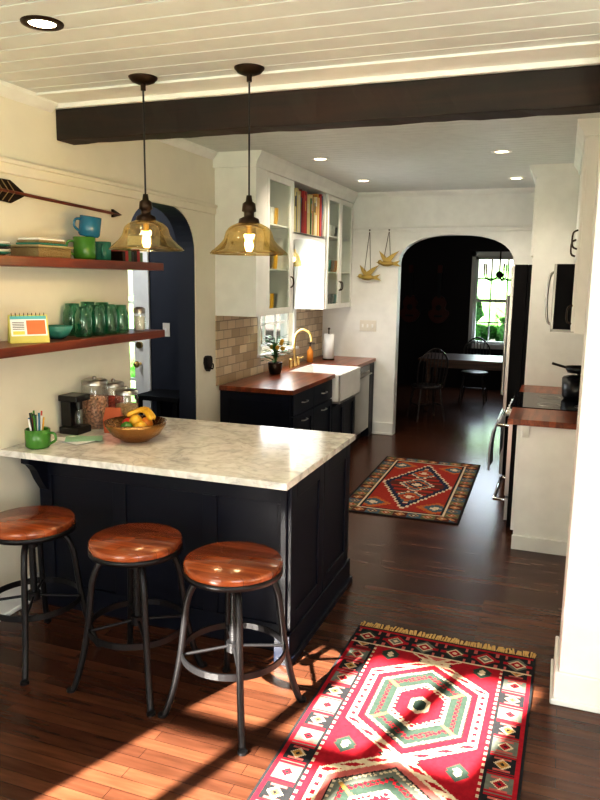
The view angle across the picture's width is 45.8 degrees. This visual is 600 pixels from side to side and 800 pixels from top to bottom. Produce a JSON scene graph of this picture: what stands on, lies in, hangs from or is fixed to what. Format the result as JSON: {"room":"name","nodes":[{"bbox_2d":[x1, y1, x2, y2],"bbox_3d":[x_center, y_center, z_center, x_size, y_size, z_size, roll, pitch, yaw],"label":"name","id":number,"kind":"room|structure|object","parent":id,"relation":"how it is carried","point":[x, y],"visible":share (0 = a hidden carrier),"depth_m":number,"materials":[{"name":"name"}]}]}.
{"room":"kitchen","nodes":[
{"label":"kitchen","id":0,"kind":"room"},
{"bbox_2d":[127,209,140,246],"bbox_3d":[-1.787,-1.689,6.388,0.900,0.610,0.120,4,10,20],"label":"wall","id":1,"kind":"structure","parent":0,"point":[134,229],"depth_m":6.22,"materials":[{"name":"beige paint"}]},
{"bbox_2d":[0,96,320,586],"bbox_3d":[-1.369,-0.356,4.389,0.140,2.840,9.100,4,10,20],"label":"wall","id":2,"kind":"structure","parent":0,"point":[89,300],"depth_m":4.17,"materials":[{"name":"beige paint"}]},
{"bbox_2d":[0,571,40,615],"bbox_3d":[-2.015,1.287,2.686,0.026,0.150,5.000,4,10,20],"label":"baseboard","id":3,"kind":"structure","parent":2,"relation":"attached to","point":[7,607],"depth_m":3.87,"materials":[{"name":"white paint"}]},
{"bbox_2d":[0,80,57,112],"bbox_3d":[-2.087,-1.286,1.914,0.050,0.060,4.300,4,10,20],"label":"crown molding","id":4,"kind":"structure","parent":2,"relation":"attached to","point":[7,90],"depth_m":3.68,"materials":[{"name":"white wood"}]},
{"bbox_2d":[0,178,120,216],"bbox_3d":[-1.347,-1.134,4.037,0.029,0.116,1.124,4,10,20],"label":"decoration","id":5,"kind":"object","parent":2,"relation":"attached to","point":[9,192],"visible":1,"depth_m":3.69,"materials":[{"name":"brown wood"}]},
{"bbox_2d":[0,255,163,270],"bbox_3d":[-1.442,-0.683,3.494,0.279,0.048,2.490,4,10,20],"label":"floating shelf","id":6,"kind":"object","parent":2,"relation":"attached to","point":[5,260],"visible":1,"depth_m":3.78,"materials":[{"name":"brown wood"}]},
{"bbox_2d":[0,241,10,254],"bbox_3d":[-1.487,-0.724,3.391,0.200,0.064,0.200,4,10,20],"label":"stacked plates","id":7,"kind":"object","parent":6,"relation":"on","point":[4,248],"visible":0.97,"depth_m":3.37,"materials":[{"name":"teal ceramic"}]},
{"bbox_2d":[8,244,73,257],"bbox_3d":[-1.359,-0.779,3.734,0.200,0.062,0.280,4,10,20],"label":"woven box","id":8,"kind":"object","parent":6,"relation":"on","point":[36,250],"visible":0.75,"depth_m":3.63,"materials":[{"name":"beige wicker"}]},
{"bbox_2d":[16,238,66,245],"bbox_3d":[-1.354,-0.828,3.724,0.150,0.035,0.220,4,10,20],"label":"folded linens","id":9,"kind":"object","parent":8,"relation":"on","point":[42,241],"visible":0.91,"depth_m":3.64,"materials":[{"name":"fabric"}]},
{"bbox_2d":[66,236,95,259],"bbox_3d":[-1.228,-0.858,4.014,0.128,0.127,0.149,4,10,20],"label":"coffee mug","id":10,"kind":"object","parent":6,"relation":"on","point":[84,247],"visible":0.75,"depth_m":3.97,"materials":[{"name":"green ceramic"}]},
{"bbox_2d":[73,215,101,237],"bbox_3d":[-1.198,-0.982,4.010,0.134,0.128,0.155,4,10,20],"label":"coffee mug","id":11,"kind":"object","parent":10,"relation":"on","point":[89,226],"visible":0.98,"depth_m":3.98,"materials":[{"name":"blue ceramic"}]},
{"bbox_2d":[95,241,110,259],"bbox_3d":[-1.182,-0.886,4.227,0.104,0.112,0.131,4,10,20],"label":"coffee mug","id":12,"kind":"object","parent":6,"relation":"on","point":[103,249],"visible":0.87,"depth_m":4.20,"materials":[{"name":"teal ceramic"}]},
{"bbox_2d":[111,248,142,261],"bbox_3d":[-1.101,-0.902,4.427,0.140,0.080,0.220,4,10,20],"label":"books","id":13,"kind":"object","parent":6,"relation":"on","point":[117,254],"visible":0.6,"depth_m":4.36,"materials":[{"name":"multicoloured paper"}]},
{"bbox_2d":[0,328,164,358],"bbox_3d":[-1.447,-0.259,3.566,0.279,0.048,2.490,4,10,20],"label":"floating shelf","id":14,"kind":"object","parent":2,"relation":"attached to","point":[89,339],"visible":1,"depth_m":3.90,"materials":[{"name":"brown wood"}]},
{"bbox_2d":[8,313,49,343],"bbox_3d":[-1.384,-0.369,3.616,0.190,0.151,0.078,-5,11,-31],"label":"desk calendar","id":15,"kind":"object","parent":14,"relation":"on","point":[23,328],"visible":1,"depth_m":3.60,"materials":[{"name":"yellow paper"}]},
{"bbox_2d":[48,325,72,338],"bbox_3d":[-1.322,-0.369,3.863,0.176,0.070,0.175,4,10,20],"label":"ceramic bowl","id":16,"kind":"object","parent":14,"relation":"on","point":[55,331],"visible":0.81,"depth_m":3.81,"materials":[{"name":"teal ceramic"}]},
{"bbox_2d":[133,307,144,329],"bbox_3d":[-1.026,-0.519,4.538,0.076,0.150,0.076,4,10,20],"label":"salt shaker","id":17,"kind":"object","parent":14,"relation":"on","point":[139,321],"visible":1,"depth_m":4.51,"materials":[{"name":"clear glass"}]},
{"bbox_2d":[0,156,217,214],"bbox_3d":[-1.762,-1.073,2.886,0.034,0.075,6.260,4,10,20],"label":"rail","id":18,"kind":"object","parent":2,"relation":"attached to","point":[7,165],"visible":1,"depth_m":4.27,"materials":[{"name":"beige paint"}]},
{"bbox_2d":[152,202,195,419],"bbox_3d":[-1.159,-0.381,5.014,0.148,2.687,2.370,4,10,20],"label":"lining","id":19,"kind":"object","parent":2,"relation":"attached to","point":[181,228],"visible":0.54,"depth_m":5.65,"materials":[{"name":"blue paint"}]},
{"bbox_2d":[157,138,216,159],"bbox_3d":[-0.980,-1.824,4.884,0.050,0.060,1.730,4,10,20],"label":"crown molding","id":20,"kind":"structure","parent":2,"relation":"attached to","point":[186,145],"depth_m":5.31,"materials":[{"name":"white wood"}]},
{"bbox_2d":[203,355,213,370],"bbox_3d":[-0.740,-0.298,5.838,0.071,0.130,0.100,4,10,20],"label":"wall hook","id":21,"kind":"object","parent":2,"relation":"attached to","point":[208,360],"visible":1,"depth_m":5.82,"materials":[{"name":"black metal"}]},
{"bbox_2d":[215,309,322,385],"bbox_3d":[-0.221,-0.627,7.301,0.011,0.595,2.828,4,10,20],"label":"tile backsplash","id":22,"kind":"structure","parent":2,"relation":"attached to","point":[236,337],"depth_m":6.57,"materials":[{"name":"tile"}]},
{"bbox_2d":[261,313,288,350],"bbox_3d":[-0.308,-1.040,7.229,0.080,1.030,0.900,4,10,20],"label":"window","id":23,"kind":"structure","parent":2,"relation":"in","point":[284,318],"depth_m":7.52,"materials":[{"name":"white paint"}]},
{"bbox_2d":[257,244,298,357],"bbox_3d":[-0.209,-1.037,7.193,0.050,1.120,1.060,4,10,20],"label":"trim","id":24,"kind":"structure","parent":2,"relation":"attached to","point":[259,355],"depth_m":7.26,"materials":[{"name":"white paint"}]},
{"bbox_2d":[213,150,357,316],"bbox_3d":[-0.019,-1.546,7.055,0.430,1.305,2.850,4,10,20],"label":"upper cabinet","id":25,"kind":"object","parent":2,"relation":"attached to","point":[258,281],"visible":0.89,"depth_m":6.37,"materials":[{"name":"white paint"}]},
{"bbox_2d":[294,188,323,236],"bbox_3d":[-0.004,-1.833,6.935,0.198,0.424,0.916,4,10,20],"label":"cookbooks","id":26,"kind":"object","parent":25,"relation":"in","point":[308,208],"visible":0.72,"depth_m":6.92,"materials":[{"name":"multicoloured paper"}]},
{"bbox_2d":[141,207,179,417],"bbox_3d":[-1.078,-0.604,6.302,0.640,2.700,0.120,4,10,20],"label":"wall","id":27,"kind":"structure","parent":0,"point":[163,285],"depth_m":6.24,"materials":[{"name":"blue paint"}]},
{"bbox_2d":[129,248,143,414],"bbox_3d":[-1.824,-0.347,6.562,0.894,2.075,0.140,4,10,20],"label":"door","id":28,"kind":"structure","parent":27,"relation":"in","point":[137,293],"depth_m":6.40,"materials":[{"name":"white paint"}]},
{"bbox_2d":[127,236,151,409],"bbox_3d":[-1.829,-0.391,6.540,1.040,2.180,0.020,4,10,20],"label":"trim","id":29,"kind":"structure","parent":27,"relation":"attached to","point":[132,240],"depth_m":6.29,"materials":[{"name":"white paint"}]},
{"bbox_2d":[163,323,169,336],"bbox_3d":[-1.181,-0.620,6.265,0.070,0.120,0.016,4,10,20],"label":"light switch","id":30,"kind":"object","parent":27,"relation":"attached to","point":[166,326],"visible":0.89,"depth_m":6.26,"materials":[{"name":"white plastic"}]},
{"bbox_2d":[261,314,279,343],"bbox_3d":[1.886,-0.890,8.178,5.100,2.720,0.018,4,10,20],"label":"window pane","id":31,"kind":"structure","parent":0,"point":[269,329],"depth_m":9.00,"materials":[{"name":"clear glass"}]},
{"bbox_2d":[0,384,599,799],"bbox_3d":[1.118,0.835,6.251,8.400,0.060,14.300,4,10,20],"label":"floor","id":32,"kind":"structure","parent":0,"point":[465,581],"depth_m":3.38,"materials":[{"name":"brown wood"}]},
{"bbox_2d":[0,505,100,685],"bbox_3d":[-1.294,0.904,3.451,0.463,0.685,0.463,7,12,34],"label":"bar stool","id":33,"kind":"object","parent":32,"relation":"on","point":[30,527],"visible":0.96,"depth_m":3.38,"materials":[{"name":"brown wood"}]},
{"bbox_2d":[67,523,206,716],"bbox_3d":[-0.736,0.951,3.219,0.463,0.685,0.463,5,10,23],"label":"bar stool","id":34,"kind":"object","parent":32,"relation":"on","point":[134,547],"visible":0.95,"depth_m":3.12,"materials":[{"name":"brown wood"}]},
{"bbox_2d":[135,389,178,417],"bbox_3d":[-1.146,0.356,6.194,0.420,0.840,0.380,4,10,20],"label":"console table","id":35,"kind":"object","parent":32,"relation":"on","point":[159,395],"visible":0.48,"depth_m":6.01,"materials":[{"name":"black wood"}]},
{"bbox_2d":[0,417,355,665],"bbox_3d":[-0.624,0.685,4.051,1.628,0.920,1.130,4,10,20],"label":"kitchen island","id":36,"kind":"object","parent":32,"relation":"on","point":[284,490],"visible":0.8,"depth_m":3.69,"materials":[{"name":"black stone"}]},
{"bbox_2d":[24,410,56,449],"bbox_3d":[-1.382,0.154,3.776,0.158,0.196,0.130,-4,11,-25],"label":"mug","id":37,"kind":"object","parent":36,"relation":"on","point":[37,435],"visible":1,"depth_m":3.73,"materials":[{"name":"green ceramic"}]},
{"bbox_2d":[58,392,90,434],"bbox_3d":[-1.314,0.079,4.143,0.130,0.225,0.130,4,10,20],"label":"coffee maker","id":38,"kind":"object","parent":36,"relation":"on","point":[71,403],"visible":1,"depth_m":4.11,"materials":[{"name":"black plastic"}]},
{"bbox_2d":[51,435,102,444],"bbox_3d":[-1.239,0.219,3.960,0.300,0.011,0.233,4,10,20],"label":"papers","id":39,"kind":"object","parent":36,"relation":"on","point":[73,439],"visible":0.93,"depth_m":3.94,"materials":[{"name":"green paper"}]},
{"bbox_2d":[81,376,107,428],"bbox_3d":[-1.239,0.009,4.293,0.160,0.314,0.159,4,10,20],"label":"glass canister","id":40,"kind":"object","parent":36,"relation":"on","point":[93,409],"visible":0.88,"depth_m":4.24,"materials":[{"name":"clear glass"}]},
{"bbox_2d":[102,379,123,406],"bbox_3d":[-1.174,0.000,4.473,0.140,0.274,0.139,4,10,20],"label":"glass canister","id":41,"kind":"object","parent":36,"relation":"on","point":[113,400],"visible":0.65,"depth_m":4.42,"materials":[{"name":"clear glass"}]},
{"bbox_2d":[103,407,122,432],"bbox_3d":[-1.092,0.117,4.159,0.110,0.150,0.060,1,10,3],"label":"snack bag","id":42,"kind":"object","parent":36,"relation":"on","point":[110,412],"visible":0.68,"depth_m":4.14,"materials":[{"name":"plastic"}]},
{"bbox_2d":[115,386,137,415],"bbox_3d":[-1.052,0.038,4.315,0.140,0.254,0.139,4,10,20],"label":"glass canister","id":43,"kind":"object","parent":36,"relation":"on","point":[126,407],"visible":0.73,"depth_m":4.26,"materials":[{"name":"clear glass"}]},
{"bbox_2d":[104,407,166,442],"bbox_3d":[-0.918,0.139,3.968,0.344,0.176,0.344,4,10,20],"label":"fruit bowl","id":44,"kind":"object","parent":36,"relation":"on","point":[131,428],"visible":1,"depth_m":3.90,"materials":[{"name":"brown wood"}]},
{"bbox_2d":[158,541,305,755],"bbox_3d":[-0.281,0.995,2.998,0.463,0.685,0.463,7,11,32],"label":"bar stool","id":45,"kind":"object","parent":32,"relation":"on","point":[231,568],"visible":1,"depth_m":2.92,"materials":[{"name":"brown wood"}]},
{"bbox_2d":[220,379,353,433],"bbox_3d":[-0.040,0.223,6.957,0.703,0.880,1.924,4,10,20],"label":"base cabinet","id":46,"kind":"object","parent":32,"relation":"on","point":[312,408],"visible":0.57,"depth_m":6.11,"materials":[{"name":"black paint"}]},
{"bbox_2d":[219,355,375,394],"bbox_3d":[0.104,-0.292,7.253,0.677,0.040,2.780,4,10,20],"label":"countertop","id":47,"kind":"structure","parent":46,"relation":"on","point":[288,382],"depth_m":6.50,"materials":[{"name":"brown wood"}]},
{"bbox_2d":[261,334,291,374],"bbox_3d":[-0.215,-0.442,6.816,0.336,0.392,0.389,4,10,20],"label":"potted plant","id":48,"kind":"object","parent":47,"relation":"on","point":[274,366],"visible":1,"depth_m":6.80,"materials":[{"name":"green plant"}]},
{"bbox_2d":[289,328,312,367],"bbox_3d":[-0.026,-0.552,7.447,0.243,0.404,0.248,-4,11,-27],"label":"bridge faucet","id":49,"kind":"object","parent":47,"relation":"on","point":[296,360],"visible":1,"depth_m":7.44,"materials":[{"name":"gold metal"}]},
{"bbox_2d":[307,342,314,361],"bbox_3d":[0.119,-0.532,7.909,0.085,0.215,0.069,4,10,20],"label":"soap dispenser bottle","id":50,"kind":"object","parent":47,"relation":"on","point":[309,351],"visible":1,"depth_m":7.89,"materials":[{"name":"orange glass"}]},
{"bbox_2d":[291,364,360,403],"bbox_3d":[0.257,-0.177,7.387,0.565,0.292,0.750,4,10,20],"label":"farmhouse sink","id":51,"kind":"object","parent":47,"relation":"in","point":[346,382],"visible":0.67,"depth_m":7.37,"materials":[{"name":"white ceramic"}]},
{"bbox_2d":[322,328,334,359],"bbox_3d":[0.329,-0.646,8.136,0.140,0.369,0.140,4,10,20],"label":"paper towel holder","id":52,"kind":"object","parent":47,"relation":"on","point":[328,346],"visible":1,"depth_m":8.10,"materials":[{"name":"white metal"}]},
{"bbox_2d":[350,364,371,443],"bbox_3d":[0.455,0.033,8.125,0.619,0.873,0.590,4,10,20],"label":"dishwasher","id":53,"kind":"object","parent":32,"relation":"on","point":[361,401],"visible":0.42,"depth_m":8.04,"materials":[{"name":"silver metal"}]},
{"bbox_2d":[361,362,373,436],"bbox_3d":[0.530,-0.036,8.534,0.672,0.880,0.190,4,10,20],"label":"cabinet filler","id":54,"kind":"object","parent":32,"relation":"on","point":[368,431],"visible":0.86,"depth_m":8.41,"materials":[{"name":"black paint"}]},
{"bbox_2d":[247,621,535,799],"bbox_3d":[0.395,1.377,2.777,0.910,0.009,2.000,4,10,21],"label":"rug","id":55,"kind":"object","parent":32,"relation":"on","point":[396,715],"visible":1,"depth_m":2.93,"materials":[{"name":"fabric"}]},
{"bbox_2d":[349,456,480,524],"bbox_3d":[1.057,0.769,6.425,0.960,0.009,1.880,4,10,19],"label":"rug","id":56,"kind":"object","parent":32,"relation":"on","point":[399,487],"visible":0.98,"depth_m":6.24,"materials":[{"name":"fabric"}]},
{"bbox_2d":[407,348,448,421],"bbox_3d":[1.704,-0.225,9.448,0.425,0.984,0.481,-1,10,-10],"label":"dining chair","id":57,"kind":"object","parent":32,"relation":"on","point":[432,386],"visible":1,"depth_m":9.32,"materials":[{"name":"brown wood"}]},
{"bbox_2d":[418,352,502,410],"bbox_3d":[2.510,-0.230,10.201,1.500,0.760,0.900,4,10,20],"label":"dining table","id":58,"kind":"object","parent":32,"relation":"on","point":[458,361],"visible":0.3,"depth_m":9.96,"materials":[{"name":"brown wood"}]},
{"bbox_2d":[458,337,490,403],"bbox_3d":[2.703,-0.471,10.986,0.424,0.984,0.482,4,10,20],"label":"dining chair","id":59,"kind":"object","parent":32,"relation":"on","point":[466,372],"visible":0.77,"depth_m":11.03,"materials":[{"name":"brown wood"}]},
{"bbox_2d":[496,265,531,474],"bbox_3d":[2.379,-0.269,6.762,0.872,1.980,0.930,4,10,20],"label":"refrigerator","id":60,"kind":"object","parent":32,"relation":"on","point":[518,301],"depth_m":6.39,"materials":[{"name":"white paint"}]},
{"bbox_2d":[492,392,578,526],"bbox_3d":[1.962,0.463,5.553,0.797,0.928,0.760,4,10,20],"label":"range","id":61,"kind":"object","parent":32,"relation":"on","point":[521,399],"visible":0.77,"depth_m":5.33,"materials":[{"name":"black metal"}]},
{"bbox_2d":[487,414,504,470],"bbox_3d":[1.531,0.328,5.551,0.088,0.384,0.342,4,10,20],"label":"dish towel","id":62,"kind":"object","parent":61,"relation":"hanging from","point":[501,419],"visible":0.95,"depth_m":5.47,"materials":[{"name":"grey fabric"}]},
{"bbox_2d":[552,362,580,400],"bbox_3d":[2.152,-0.149,5.551,0.305,0.285,0.239,-4,11,-27],"label":"pots","id":63,"kind":"object","parent":61,"relation":"on","point":[570,384],"visible":0.63,"depth_m":5.51,"materials":[{"name":"black metal"}]},
{"bbox_2d":[510,425,575,555],"bbox_3d":[1.834,0.588,4.952,0.646,0.880,0.460,4,10,20],"label":"base cabinet","id":64,"kind":"object","parent":32,"relation":"on","point":[544,456],"visible":0.73,"depth_m":4.81,"materials":[{"name":"white paint"}]},
{"bbox_2d":[507,407,577,429],"bbox_3d":[1.810,0.133,4.881,0.706,0.040,0.480,4,10,20],"label":"countertop","id":65,"kind":"structure","parent":64,"relation":"on","point":[518,416],"depth_m":4.80,"materials":[{"name":"brown wood"}]},
{"bbox_3d":[2.263,0.398,6.108,0.646,0.880,0.475,4,10,20],"label":"base cabinet","id":66,"kind":"object","parent":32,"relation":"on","visible":0},
{"bbox_2d":[519,385,561,393],"bbox_3d":[2.241,-0.057,6.039,0.706,0.040,0.480,4,10,20],"label":"countertop","id":67,"kind":"structure","parent":66,"relation":"on","point":[524,388],"depth_m":6.10,"materials":[{"name":"brown wood"}]},
{"bbox_2d":[0,0,599,92],"bbox_3d":[0.297,-1.184,1.056,5.120,0.090,4.320,4,10,20],"label":"ceiling","id":68,"kind":"structure","parent":0,"point":[100,43],"depth_m":2.77,"materials":[{"name":"paint"}]},
{"bbox_2d":[20,15,63,30],"bbox_3d":[-0.980,-1.430,2.698,0.160,0.008,0.160,4,10,20],"label":"recessed light","id":69,"kind":"object","parent":68,"relation":"in","point":[36,22],"visible":1,"depth_m":2.69,"materials":[{"name":"brown metal"}]},
{"bbox_2d":[128,73,157,244],"bbox_3d":[-0.761,-1.150,3.483,0.370,0.814,0.370,-3,10,-21],"label":"pendant lamp","id":70,"kind":"object","parent":68,"relation":"hanging from","point":[145,218],"visible":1,"depth_m":3.48,"materials":[{"name":"brown metal"}]},
{"bbox_2d":[234,63,264,249],"bbox_3d":[-0.237,-1.103,3.307,0.370,0.834,0.370,-3,10,-21],"label":"pendant lamp","id":71,"kind":"object","parent":68,"relation":"hanging from","point":[249,70],"visible":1,"depth_m":3.30,"materials":[{"name":"brown metal"}]},
{"bbox_2d":[36,40,599,102],"bbox_3d":[1.004,-1.446,2.968,5.120,0.012,0.190,4,10,20],"label":"board","id":72,"kind":"object","parent":68,"relation":"attached to","point":[588,49],"depth_m":3.23,"materials":[{"name":"white wood"}]},
{"bbox_2d":[56,65,599,144],"bbox_3d":[1.064,-1.364,3.164,5.108,0.165,0.157,4,10,20],"label":"ceiling beam","id":73,"kind":"structure","parent":68,"relation":"attached to","point":[572,90],"depth_m":3.40,"materials":[{"name":"black wood"}]},
{"bbox_2d":[183,112,599,191],"bbox_3d":[0.965,-2.007,5.680,3.140,0.090,4.600,4,10,20],"label":"ceiling","id":74,"kind":"structure","parent":0,"point":[449,155],"depth_m":5.50,"materials":[{"name":"paint"}]},
{"bbox_2d":[311,157,329,160],"bbox_3d":[0.168,-2.010,5.922,0.160,0.008,0.160,4,10,20],"label":"recessed light","id":75,"kind":"object","parent":74,"relation":"in","point":[313,158],"visible":1,"depth_m":5.90,"materials":[{"name":"white paint"}]},
{"bbox_2d":[356,179,371,181],"bbox_3d":[0.642,-2.214,7.169,0.160,0.008,0.160,4,10,20],"label":"recessed light","id":76,"kind":"object","parent":74,"relation":"in","point":[358,180],"visible":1,"depth_m":7.14,"materials":[{"name":"white paint"}]},
{"bbox_2d":[491,149,511,153],"bbox_3d":[1.556,-1.915,5.476,0.160,0.008,0.160,4,10,20],"label":"recessed light","id":77,"kind":"object","parent":74,"relation":"in","point":[500,151],"visible":1,"depth_m":5.47,"materials":[{"name":"white paint"}]},
{"bbox_2d":[508,177,524,179],"bbox_3d":[2.091,-2.141,6.859,0.160,0.008,0.160,4,10,20],"label":"recessed light","id":78,"kind":"object","parent":74,"relation":"in","point":[511,178],"visible":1,"depth_m":6.86,"materials":[{"name":"white paint"}]},
{"bbox_2d":[322,193,534,434],"bbox_3d":[1.810,-0.940,8.105,3.240,2.840,0.150,4,10,20],"label":"wall","id":79,"kind":"structure","parent":0,"point":[378,301],"depth_m":8.22,"materials":[{"name":"white paint"}]},
{"bbox_2d":[360,320,375,331],"bbox_3d":[0.803,-0.877,8.399,0.200,0.130,0.016,4,10,20],"label":"wall switch plate","id":80,"kind":"object","parent":79,"relation":"attached to","point":[365,325],"visible":1,"depth_m":8.40,"materials":[{"name":"beige plastic"}]},
{"bbox_2d":[373,422,392,435],"bbox_3d":[0.996,0.342,8.521,0.230,0.150,0.028,4,10,20],"label":"baseboard","id":81,"kind":"structure","parent":79,"relation":"attached to","point":[382,428],"depth_m":8.52,"materials":[{"name":"white paint"}]},
{"bbox_2d":[353,226,532,231],"bbox_3d":[1.566,-1.909,7.937,2.080,0.050,0.034,4,10,20],"label":"rail","id":82,"kind":"object","parent":79,"relation":"attached to","point":[470,228],"visible":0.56,"depth_m":7.92,"materials":[{"name":"white paint"}]},
{"bbox_2d":[357,229,380,280],"bbox_3d":[0.806,-1.686,8.245,0.300,0.588,0.043,4,10,20],"label":"ornament","id":83,"kind":"object","parent":82,"relation":"hanging from","point":[367,275],"visible":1,"depth_m":8.27,"materials":[{"name":"gold metal"}]},
{"bbox_2d":[376,229,400,266],"bbox_3d":[1.023,-1.748,8.154,0.300,0.428,0.043,4,10,20],"label":"ornament","id":84,"kind":"object","parent":82,"relation":"hanging from","point":[387,261],"visible":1,"depth_m":8.16,"materials":[{"name":"gold metal"}]},
{"bbox_2d":[358,187,534,196],"bbox_3d":[1.578,-2.296,7.860,1.940,0.050,0.050,4,10,20],"label":"crown molding","id":85,"kind":"structure","parent":79,"relation":"attached to","point":[527,189],"depth_m":7.83,"materials":[{"name":"white paint"}]},
{"bbox_2d":[397,236,509,389],"bbox_3d":[3.331,-1.578,12.060,5.100,2.820,0.120,4,10,20],"label":"wall","id":86,"kind":"structure","parent":0,"point":[454,253],"depth_m":12.31,"materials":[{"name":"black paint"}]},
{"bbox_2d":[400,265,419,321],"bbox_3d":[1.935,-1.855,12.413,0.354,0.990,0.100,4,10,20],"label":"guitar","id":87,"kind":"object","parent":86,"relation":"attached to","point":[409,313],"visible":0.99,"depth_m":12.40,"materials":[{"name":"brown wood"}]},
{"bbox_2d":[428,265,448,322],"bbox_3d":[2.404,-1.820,12.245,0.354,0.990,0.100,4,10,20],"label":"guitar","id":88,"kind":"object","parent":86,"relation":"attached to","point":[438,314],"visible":1,"depth_m":12.24,"materials":[{"name":"brown wood"}]},
{"bbox_2d":[468,252,512,349],"bbox_3d":[3.336,-1.668,11.964,0.920,1.630,0.024,4,10,20],"label":"trim","id":89,"kind":"structure","parent":86,"relation":"attached to","point":[475,254],"depth_m":12.06,"materials":[{"name":"white paint"}]},
{"bbox_2d":[472,257,512,344],"bbox_3d":[3.361,-1.679,12.032,0.800,1.470,0.080,4,10,20],"label":"window","id":90,"kind":"structure","parent":86,"relation":"in","point":[476,300],"depth_m":12.07,"materials":[{"name":"white paint"}]},
{"bbox_2d":[524,163,583,386],"bbox_3d":[2.484,-0.677,6.668,0.761,2.820,1.028,4,10,20],"label":"wall","id":91,"kind":"structure","parent":0,"point":[556,185],"depth_m":6.17,"materials":[{"name":"white paint"}]},
{"bbox_2d":[559,141,599,678],"bbox_3d":[2.284,0.024,2.658,2.300,2.770,0.310,4,10,20],"label":"wall","id":92,"kind":"structure","parent":0,"point":[579,641],"depth_m":2.98,"materials":[{"name":"white paint"}]},
{"bbox_2d":[55,57,599,109],"bbox_3d":[1.070,-1.517,3.137,5.120,0.145,0.190,4,10,20],"label":"trim","id":93,"kind":"structure","parent":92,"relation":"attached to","point":[596,60],"depth_m":3.35,"materials":[{"name":"white wood"}]},
{"bbox_2d":[549,636,599,713],"bbox_3d":[2.251,1.315,2.877,2.330,0.150,0.360,4,10,20],"label":"baseboard","id":94,"kind":"structure","parent":92,"relation":"attached to","point":[570,690],"depth_m":3.08,"materials":[{"name":"white paint"}]},
{"bbox_3d":[3.307,-2.560,9.711,6.700,0.100,4.350,4,10,20],"label":"ceiling","id":95,"kind":"structure","parent":0,"visible":0},
{"bbox_2d":[483,243,510,280],"bbox_3d":[2.809,-2.093,9.838,0.458,0.878,0.480,4,10,20],"label":"chandelier","id":96,"kind":"object","parent":95,"relation":"hanging from","point":[499,274],"visible":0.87,"depth_m":9.87,"materials":[{"name":"black metal"}]},
{"bbox_3d":[2.445,-0.445,5.290,0.120,2.820,4.780,4,10,20],"label":"wall","id":97,"kind":"structure","parent":0,"visible":0},
{"bbox_2d":[565,118,599,333],"bbox_3d":[2.186,-1.195,5.206,0.406,1.320,1.715,4,10,20],"label":"upper cabinet","id":98,"kind":"object","parent":97,"relation":"attached to","point":[588,129],"visible":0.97,"depth_m":4.50,"materials":[{"name":"white paint"}]},
{"bbox_2d":[545,264,574,332],"bbox_3d":[2.117,-0.761,5.291,0.532,0.475,0.746,4,10,20],"label":"microwave oven","id":99,"kind":"object","parent":98,"relation":"attached to","point":[563,283],"visible":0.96,"depth_m":5.01,"materials":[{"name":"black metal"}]},
{"label":"outside","id":100,"kind":"structure","parent":0,"visible":0},
{"bbox_3d":[2.037,1.114,5.902,28.000,0.330,36.000,4,10,20],"label":"lawn","id":101,"kind":"structure","parent":100,"visible":0},
{"bbox_2d":[128,295,134,397],"bbox_3d":[-3.264,-0.904,11.231,4.126,1.951,2.075,2,10,7],"label":"shrubs","id":102,"kind":"object","parent":101,"relation":"on","point":[131,314],"visible":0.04,"depth_m":10.28,"materials":[{"name":"green plant"}]},
{"bbox_2d":[475,265,511,341],"bbox_3d":[3.351,-1.863,15.791,6.844,2.299,1.949,4,10,20],"label":"shrubs","id":103,"kind":"object","parent":101,"relation":"on","point":[497,311],"visible":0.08,"depth_m":15.41,"materials":[{"name":"green plant"}]}
]}

